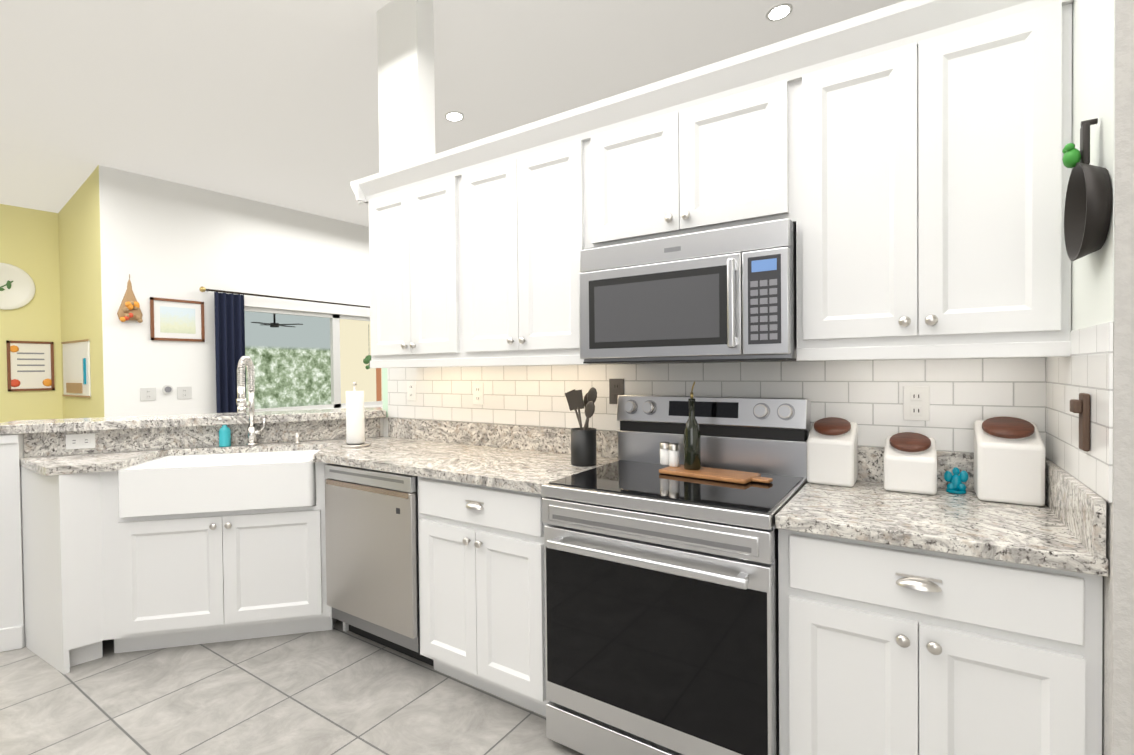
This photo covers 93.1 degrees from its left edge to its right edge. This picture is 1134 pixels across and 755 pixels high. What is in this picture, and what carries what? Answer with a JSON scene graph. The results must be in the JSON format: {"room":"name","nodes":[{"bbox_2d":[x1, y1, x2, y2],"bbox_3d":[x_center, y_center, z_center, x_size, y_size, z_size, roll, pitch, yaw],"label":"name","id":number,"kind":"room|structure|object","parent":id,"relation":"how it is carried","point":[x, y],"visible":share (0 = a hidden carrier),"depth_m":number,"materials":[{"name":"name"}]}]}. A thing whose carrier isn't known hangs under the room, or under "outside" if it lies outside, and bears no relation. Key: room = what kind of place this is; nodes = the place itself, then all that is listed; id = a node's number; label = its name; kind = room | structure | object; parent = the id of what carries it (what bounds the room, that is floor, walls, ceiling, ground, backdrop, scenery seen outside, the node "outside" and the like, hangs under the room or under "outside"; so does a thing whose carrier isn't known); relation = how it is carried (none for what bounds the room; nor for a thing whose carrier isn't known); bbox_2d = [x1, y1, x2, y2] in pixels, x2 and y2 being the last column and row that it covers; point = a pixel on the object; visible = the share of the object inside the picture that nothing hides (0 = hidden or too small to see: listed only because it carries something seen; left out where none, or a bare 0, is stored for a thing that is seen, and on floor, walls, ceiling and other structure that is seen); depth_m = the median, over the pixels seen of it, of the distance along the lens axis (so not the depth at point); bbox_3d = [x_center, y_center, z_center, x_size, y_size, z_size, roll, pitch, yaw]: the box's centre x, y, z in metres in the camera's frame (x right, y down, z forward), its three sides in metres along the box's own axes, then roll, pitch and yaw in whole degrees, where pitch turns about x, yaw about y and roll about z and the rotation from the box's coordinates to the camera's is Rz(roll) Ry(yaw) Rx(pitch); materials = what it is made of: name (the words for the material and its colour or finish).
{"room":"kitchen","nodes":[
{"label":"kitchen","id":0,"kind":"room"},
{"bbox_2d":[0,204,59,422],"bbox_3d":[-7.281,-0.998,2.715,0.120,4.700,7.260,0,1,33],"label":"wall","id":1,"kind":"structure","parent":0,"point":[27,236],"depth_m":5.44,"materials":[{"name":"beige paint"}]},
{"bbox_2d":[0,263,35,309],"bbox_3d":[-5.522,-0.893,5.260,0.022,0.460,0.460,0,1,33],"label":"decorative plate","id":2,"kind":"object","parent":1,"relation":"attached to","point":[17,288],"visible":1,"depth_m":5.33,"materials":[{"name":"white ceramic"}]},
{"bbox_2d":[6,341,54,390],"bbox_3d":[-5.414,-0.116,5.426,0.020,0.500,0.340,0,1,33],"label":"frame","id":3,"kind":"object","parent":1,"relation":"attached to","point":[30,365],"visible":1,"depth_m":5.42,"materials":[{"name":"white paper"}]},
{"bbox_2d":[56,165,103,418],"bbox_3d":[-4.757,-1.062,5.327,1.169,4.700,0.122,0,1,33],"label":"wall","id":4,"kind":"structure","parent":0,"point":[56,257],"depth_m":5.24,"materials":[{"name":"beige paint"}]},
{"bbox_2d":[61,339,90,397],"bbox_3d":[-4.901,-0.085,5.352,0.780,0.560,0.030,0,1,33],"label":"memo board","id":5,"kind":"object","parent":4,"relation":"attached to","point":[76,370],"visible":1,"depth_m":5.32,"materials":[{"name":"white"}]},
{"bbox_2d":[0,407,385,651],"bbox_3d":[-1.989,0.752,3.055,1.830,1.080,0.338,-1,1,-25],"label":"breakfast bar","id":6,"kind":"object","parent":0,"point":[19,439],"depth_m":2.75,"materials":[{"name":"white stone"}]},
{"bbox_2d":[66,433,94,449],"bbox_3d":[-2.453,0.322,2.708,0.115,0.075,0.008,-1,1,-25],"label":"outlet","id":7,"kind":"object","parent":6,"relation":"attached to","point":[79,441],"visible":1,"depth_m":2.71,"materials":[{"name":"white plastic"}]},
{"bbox_2d":[99,165,382,416],"bbox_3d":[-2.194,-1.131,8.274,0.120,4.700,7.860,0,1,33],"label":"wall","id":8,"kind":"structure","parent":0,"point":[160,238],"depth_m":5.59,"materials":[{"name":"white paint"}]},
{"bbox_2d":[117,274,142,322],"bbox_3d":[-4.167,-0.754,5.126,0.123,0.461,0.200,0,1,33],"label":"dried flowers","id":9,"kind":"object","parent":8,"relation":"hanging from","point":[129,308],"visible":1,"depth_m":5.11,"materials":[{"name":"orange plant"}]},
{"bbox_2d":[140,388,155,400],"bbox_3d":[-4.097,0.163,5.256,0.008,0.125,0.130,0,1,33],"label":"light switch","id":10,"kind":"object","parent":8,"relation":"attached to","point":[146,394],"visible":1,"depth_m":5.25,"materials":[{"name":"white plastic"}]},
{"bbox_2d":[162,385,172,393],"bbox_3d":[-4.003,0.120,5.384,0.024,0.090,0.090,0,1,33],"label":"thermostat","id":11,"kind":"object","parent":8,"relation":"attached to","point":[167,389],"visible":1,"depth_m":5.38,"materials":[{"name":"white plastic"}]},
{"bbox_2d":[150,297,204,341],"bbox_3d":[-3.954,-0.582,5.463,0.020,0.420,0.470,0,1,33],"label":"picture frame","id":12,"kind":"object","parent":8,"relation":"attached to","point":[175,320],"visible":0.94,"depth_m":5.45,"materials":[{"name":"brown wood"}]},
{"bbox_2d":[177,387,191,398],"bbox_3d":[-3.927,0.157,5.515,0.008,0.125,0.130,0,1,33],"label":"light switch","id":13,"kind":"object","parent":8,"relation":"attached to","point":[184,392],"visible":1,"depth_m":5.51,"materials":[{"name":"white plastic"}]},
{"bbox_2d":[199,286,369,307],"bbox_3d":[-2.951,-0.943,6.902,0.120,0.060,3.190,0,1,33],"label":"curtain rod","id":14,"kind":"object","parent":8,"relation":"attached to","point":[202,289],"visible":0.77,"depth_m":6.19,"materials":[{"name":"brown metal"}]},
{"bbox_2d":[214,292,245,412],"bbox_3d":[-3.633,-0.093,5.807,0.067,1.626,0.300,0,1,33],"label":"curtain","id":15,"kind":"object","parent":14,"relation":"hanging from","point":[229,333],"visible":0.6,"depth_m":5.80,"materials":[{"name":"blue fabric"}]},
{"bbox_2d":[244,306,382,411],"bbox_3d":[-3.033,-0.214,7.013,0.060,1.220,2.420,0,1,33],"label":"window","id":16,"kind":"structure","parent":8,"relation":"in","point":[335,360],"depth_m":6.98,"materials":[{"name":"white"}]},
{"bbox_2d":[0,620,583,754],"bbox_3d":[-1.069,1.279,3.315,14.000,0.001,16.000,0,1,33],"label":"floor","id":17,"kind":"structure","parent":0,"point":[337,690],"depth_m":2.12,"materials":[{"name":"tile"}]},
{"bbox_2d":[21,462,336,673],"bbox_3d":[-1.902,0.858,2.633,1.425,0.878,0.371,-1,1,-15],"label":"base cabinet","id":18,"kind":"object","parent":17,"relation":"on","point":[97,570],"visible":0.96,"depth_m":2.51,"materials":[{"name":"white wood"}]},
{"bbox_2d":[20,445,275,475],"bbox_3d":[-2.063,0.401,2.682,0.913,0.036,0.810,0,1,33],"label":"countertop","id":19,"kind":"structure","parent":18,"relation":"on","point":[112,461],"depth_m":2.57,"materials":[{"name":"stone"}]},
{"bbox_2d":[118,449,321,517],"bbox_3d":[-1.681,0.518,2.723,0.820,0.215,0.430,-1,1,-13],"label":"sink","id":20,"kind":"object","parent":19,"relation":"in","point":[183,484],"visible":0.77,"depth_m":2.53,"materials":[{"name":"white ceramic"}]},
{"bbox_2d":[218,418,230,446],"bbox_3d":[-1.870,0.298,2.933,0.056,0.158,0.058,0,1,33],"label":"soap bottle","id":21,"kind":"object","parent":19,"relation":"on","point":[224,435],"visible":0.92,"depth_m":2.91,"materials":[{"name":"teal plastic"}]},
{"bbox_2d":[255,418,617,493],"bbox_3d":[-0.986,0.328,2.830,2.553,0.155,0.681,0,1,33],"label":"countertop","id":22,"kind":"structure","parent":18,"relation":"on","point":[511,457],"depth_m":2.58,"materials":[{"name":"stone"}]},
{"bbox_2d":[236,356,265,445],"bbox_3d":[-1.726,0.130,2.916,0.161,0.492,0.180,0,1,33],"label":"faucet","id":23,"kind":"object","parent":22,"relation":"on","point":[252,430],"visible":1,"depth_m":2.96,"materials":[{"name":"silver metal"}]},
{"bbox_2d":[294,433,300,443],"bbox_3d":[-1.521,0.341,3.028,0.036,0.061,0.036,0,1,33],"label":"air gap cap","id":24,"kind":"object","parent":22,"relation":"on","point":[296,438],"visible":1,"depth_m":3.02,"materials":[{"name":"silver metal"}]},
{"bbox_2d":[341,382,370,447],"bbox_3d":[-1.142,0.197,2.897,0.150,0.346,0.150,0,1,33],"label":"paper towel","id":25,"kind":"object","parent":22,"relation":"on","point":[355,430],"visible":1,"depth_m":2.86,"materials":[{"name":"white paper"}]},
{"bbox_2d":[565,387,596,466],"bbox_3d":[0.055,0.203,2.272,0.167,0.326,0.108,0,1,33],"label":"utensil crock","id":26,"kind":"object","parent":22,"relation":"on","point":[583,446],"visible":1,"depth_m":2.23,"materials":[{"name":"black ceramic"}]},
{"bbox_2d":[326,463,348,631],"bbox_3d":[-1.018,0.845,2.901,0.021,0.878,0.580,0,1,33],"label":"cabinet filler","id":27,"kind":"object","parent":17,"relation":"on","point":[345,627],"visible":0.14,"depth_m":2.72,"materials":[{"name":"white"}]},
{"bbox_2d":[324,463,433,665],"bbox_3d":[-0.757,0.848,2.699,0.625,0.873,0.592,0,1,33],"label":"dishwasher","id":28,"kind":"object","parent":17,"relation":"on","point":[372,555],"visible":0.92,"depth_m":2.43,"materials":[{"name":"silver metal"}]},
{"bbox_2d":[418,476,548,716],"bbox_3d":[-0.196,0.845,2.338,0.694,0.878,0.634,0,1,33],"label":"base cabinet","id":29,"kind":"object","parent":17,"relation":"on","point":[481,588],"visible":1,"depth_m":2.08,"materials":[{"name":"white wood"}]},
{"bbox_2d":[541,395,810,754],"bbox_3d":[0.395,0.682,1.903,0.760,1.203,0.695,0,1,33],"label":"range","id":30,"kind":"object","parent":17,"relation":"on","point":[661,614],"visible":0.88,"depth_m":1.68,"materials":[{"name":"silver metal"}]},
{"bbox_2d":[659,464,772,483],"bbox_3d":[0.540,0.350,1.941,0.390,0.016,0.150,0,1,39],"label":"cutting board","id":31,"kind":"object","parent":30,"relation":"on","point":[730,476],"visible":0.88,"depth_m":1.91,"materials":[{"name":"brown wood"}]},
{"bbox_2d":[660,442,669,464],"bbox_3d":[0.384,0.297,2.100,0.041,0.087,0.041,0,1,33],"label":"shaker","id":32,"kind":"object","parent":31,"relation":"on","point":[664,453],"visible":0.83,"depth_m":2.08,"materials":[{"name":"white"}]},
{"bbox_2d":[668,443,678,466],"bbox_3d":[0.411,0.297,2.064,0.041,0.087,0.041,0,1,33],"label":"shaker","id":33,"kind":"object","parent":31,"relation":"on","point":[673,454],"visible":1,"depth_m":2.05,"materials":[{"name":"white"}]},
{"bbox_2d":[684,382,700,469],"bbox_3d":[0.466,0.178,2.002,0.062,0.326,0.062,0,1,33],"label":"oil bottle","id":34,"kind":"object","parent":31,"relation":"on","point":[692,446],"visible":0.98,"depth_m":1.98,"materials":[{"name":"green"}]},
{"bbox_2d":[778,529,1102,754],"bbox_3d":[1.012,0.844,1.545,0.651,0.878,0.634,0,1,33],"label":"base cabinet","id":35,"kind":"object","parent":17,"relation":"on","point":[885,649],"visible":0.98,"depth_m":1.29,"materials":[{"name":"white wood"}]},
{"bbox_2d":[775,446,1108,576],"bbox_3d":[1.012,0.326,1.544,0.652,0.156,0.638,0,1,33],"label":"countertop","id":36,"kind":"structure","parent":35,"relation":"on","point":[1063,527],"depth_m":1.38,"materials":[{"name":"stone"}]},
{"bbox_2d":[807,417,857,486],"bbox_3d":[0.922,0.252,1.865,0.145,0.222,0.145,0,1,33],"label":"canister","id":37,"kind":"object","parent":36,"relation":"on","point":[832,450],"visible":0.98,"depth_m":1.81,"materials":[{"name":"white ceramic"}]},
{"bbox_2d":[884,432,936,494],"bbox_3d":[1.112,0.272,1.742,0.142,0.181,0.142,0,1,33],"label":"canister","id":38,"kind":"object","parent":36,"relation":"on","point":[910,462],"visible":1,"depth_m":1.70,"materials":[{"name":"white ceramic"}]},
{"bbox_2d":[944,467,967,493],"bbox_3d":[1.228,0.323,1.696,0.063,0.079,0.052,0,1,33],"label":"figurine","id":39,"kind":"object","parent":36,"relation":"on","point":[955,485],"visible":0.96,"depth_m":1.69,"materials":[{"name":"teal"}]},
{"bbox_2d":[974,417,1044,505],"bbox_3d":[1.314,0.241,1.603,0.152,0.243,0.152,0,1,33],"label":"canister","id":40,"kind":"object","parent":36,"relation":"on","point":[1009,459],"visible":1,"depth_m":1.55,"materials":[{"name":"ceramic"},{"name":"wood"}]},
{"bbox_2d":[0,0,904,226],"bbox_3d":[-1.104,-2.057,3.267,14.000,1.848,16.000,0,1,33],"label":"ceiling","id":41,"kind":"structure","parent":0,"point":[273,102],"depth_m":3.94,"materials":[{"name":"grey paint"}]},
{"bbox_2d":[444,111,463,121],"bbox_3d":[-0.971,-2.251,4.635,0.170,0.019,0.170,0,1,33],"label":"recessed light","id":42,"kind":"object","parent":41,"relation":"in","point":[454,116],"visible":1,"depth_m":4.62,"materials":[{"name":"white"}]},
{"bbox_2d":[766,3,792,20],"bbox_3d":[1.441,-2.477,3.644,0.170,0.019,0.170,0,1,33],"label":"recessed light","id":43,"kind":"object","parent":41,"relation":"in","point":[779,12],"visible":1,"depth_m":3.63,"materials":[{"name":"white"}]},
{"bbox_2d":[377,0,1047,458],"bbox_3d":[0.180,-1.073,2.522,3.116,4.700,0.130,0,1,33],"label":"wall","id":44,"kind":"structure","parent":0,"point":[405,38],"depth_m":3.19,"materials":[{"name":"white paint"}]},
{"bbox_2d":[362,160,501,363],"bbox_3d":[-0.698,-0.541,2.827,0.680,0.897,0.326,0,1,33],"label":"upper cabinet","id":45,"kind":"object","parent":44,"relation":"attached to","point":[413,220],"depth_m":2.67,"materials":[{"name":"white wood"}]},
{"bbox_2d":[458,120,589,359],"bbox_3d":[-0.123,-0.542,2.449,0.695,0.897,0.326,0,1,33],"label":"upper cabinet","id":46,"kind":"object","parent":44,"relation":"attached to","point":[522,205],"depth_m":2.30,"materials":[{"name":"white wood"}]},
{"bbox_2d":[586,56,797,248],"bbox_3d":[0.487,-0.746,2.044,0.770,0.489,0.326,0,1,33],"label":"upper cabinet","id":47,"kind":"object","parent":44,"relation":"attached to","point":[718,154],"depth_m":1.87,"materials":[{"name":"white wood"}]},
{"bbox_2d":[579,218,796,363],"bbox_3d":[0.462,-0.276,2.006,0.758,0.436,0.435,0,1,33],"label":"microwave","id":48,"kind":"object","parent":47,"relation":"attached to","point":[727,294],"visible":1,"depth_m":1.81,"materials":[{"name":"silver metal"}]},
{"bbox_2d":[382,357,1045,456],"bbox_3d":[0.154,0.060,2.481,3.114,0.365,0.006,0,1,33],"label":"wall tile","id":49,"kind":"structure","parent":44,"relation":"attached to","point":[866,396],"depth_m":2.05,"materials":[{"name":"white tile"}]},
{"bbox_2d":[407,381,415,400],"bbox_3d":[-0.921,0.079,3.179,0.075,0.115,0.008,0,1,33],"label":"electrical outlet","id":50,"kind":"object","parent":49,"relation":"attached to","point":[411,390],"visible":1,"depth_m":3.17,"materials":[{"name":"white plastic"}]},
{"bbox_2d":[473,383,483,404],"bbox_3d":[-0.477,0.089,2.888,0.075,0.115,0.008,0,1,33],"label":"electrical outlet","id":51,"kind":"object","parent":49,"relation":"attached to","point":[478,393],"visible":1,"depth_m":2.88,"materials":[{"name":"white plastic"}]},
{"bbox_2d":[609,379,623,403],"bbox_3d":[0.224,0.063,2.427,0.075,0.115,0.008,0,1,33],"label":"electrical outlet","id":52,"kind":"object","parent":49,"relation":"attached to","point":[616,387],"visible":0.85,"depth_m":2.43,"materials":[{"name":"grey"}]},
{"bbox_2d":[903,386,929,420],"bbox_3d":[1.173,0.087,1.804,0.075,0.115,0.008,0,1,33],"label":"electrical outlet","id":53,"kind":"object","parent":49,"relation":"attached to","point":[916,403],"visible":1,"depth_m":1.80,"materials":[{"name":"white plastic"}]},
{"bbox_2d":[795,0,1072,355],"bbox_3d":[1.083,-0.543,1.657,0.651,0.897,0.326,0,1,33],"label":"upper cabinet","id":54,"kind":"object","parent":44,"relation":"attached to","point":[904,168],"depth_m":1.49,"materials":[{"name":"white wood"}]},
{"bbox_2d":[1054,0,1133,754],"bbox_3d":[2.204,-1.069,0.798,2.160,4.700,0.790,0,1,33],"label":"wall","id":55,"kind":"structure","parent":0,"point":[1118,669],"depth_m":1.07,"materials":[{"name":"white paint"}]},
{"bbox_2d":[1046,322,1112,502],"bbox_3d":[1.274,0.065,1.353,0.006,0.365,0.648,0,1,33],"label":"wall tile","id":56,"kind":"structure","parent":55,"relation":"attached to","point":[1086,367],"depth_m":1.24,"materials":[{"name":"white tile"}]},
{"bbox_2d":[1070,393,1089,451],"bbox_3d":[1.167,0.101,1.223,0.028,0.130,0.044,0,1,33],"label":"bottle opener","id":57,"kind":"object","parent":56,"relation":"attached to","point":[1081,406],"visible":0.98,"depth_m":1.20,"materials":[{"name":"brown wood"}]},
{"bbox_2d":[1071,0,1114,330],"bbox_3d":[1.257,-1.767,1.327,0.002,3.300,0.658,0,1,33],"label":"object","id":58,"kind":"structure","parent":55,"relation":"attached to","point":[1093,97],"depth_m":1.18,"materials":[{"name":"white paint"}]},
{"bbox_2d":[1062,118,1111,260],"bbox_3d":[1.110,-0.403,1.160,0.060,0.298,0.208,0,1,33],"label":"pan","id":59,"kind":"object","parent":58,"relation":"attached to","point":[1088,209],"visible":1,"depth_m":1.14,"materials":[{"name":"grey metal"}]},
{"label":"outside","id":60,"kind":"structure","parent":0,"visible":0},
{"bbox_2d":[244,311,382,409],"bbox_3d":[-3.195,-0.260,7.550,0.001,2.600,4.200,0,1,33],"label":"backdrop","id":61,"kind":"structure","parent":60,"point":[292,366],"depth_m":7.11,"materials":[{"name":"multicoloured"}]},
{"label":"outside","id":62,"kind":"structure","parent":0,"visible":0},
{"bbox_2d":[251,313,302,327],"bbox_3d":[-3.621,-0.728,6.647,0.559,0.210,0.559,-1,1,-37],"label":"fan","id":63,"kind":"object","parent":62,"point":[274,324],"visible":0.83,"depth_m":6.61,"materials":[{"name":"grey metal"}]},
{"bbox_2d":[363,325,370,368],"bbox_3d":[-2.871,-0.442,7.788,0.120,0.650,0.190,0,1,33],"label":"hanging plant","id":64,"kind":"object","parent":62,"point":[367,360],"visible":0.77,"depth_m":7.74,"materials":[{"name":"green plant"}]}
]}

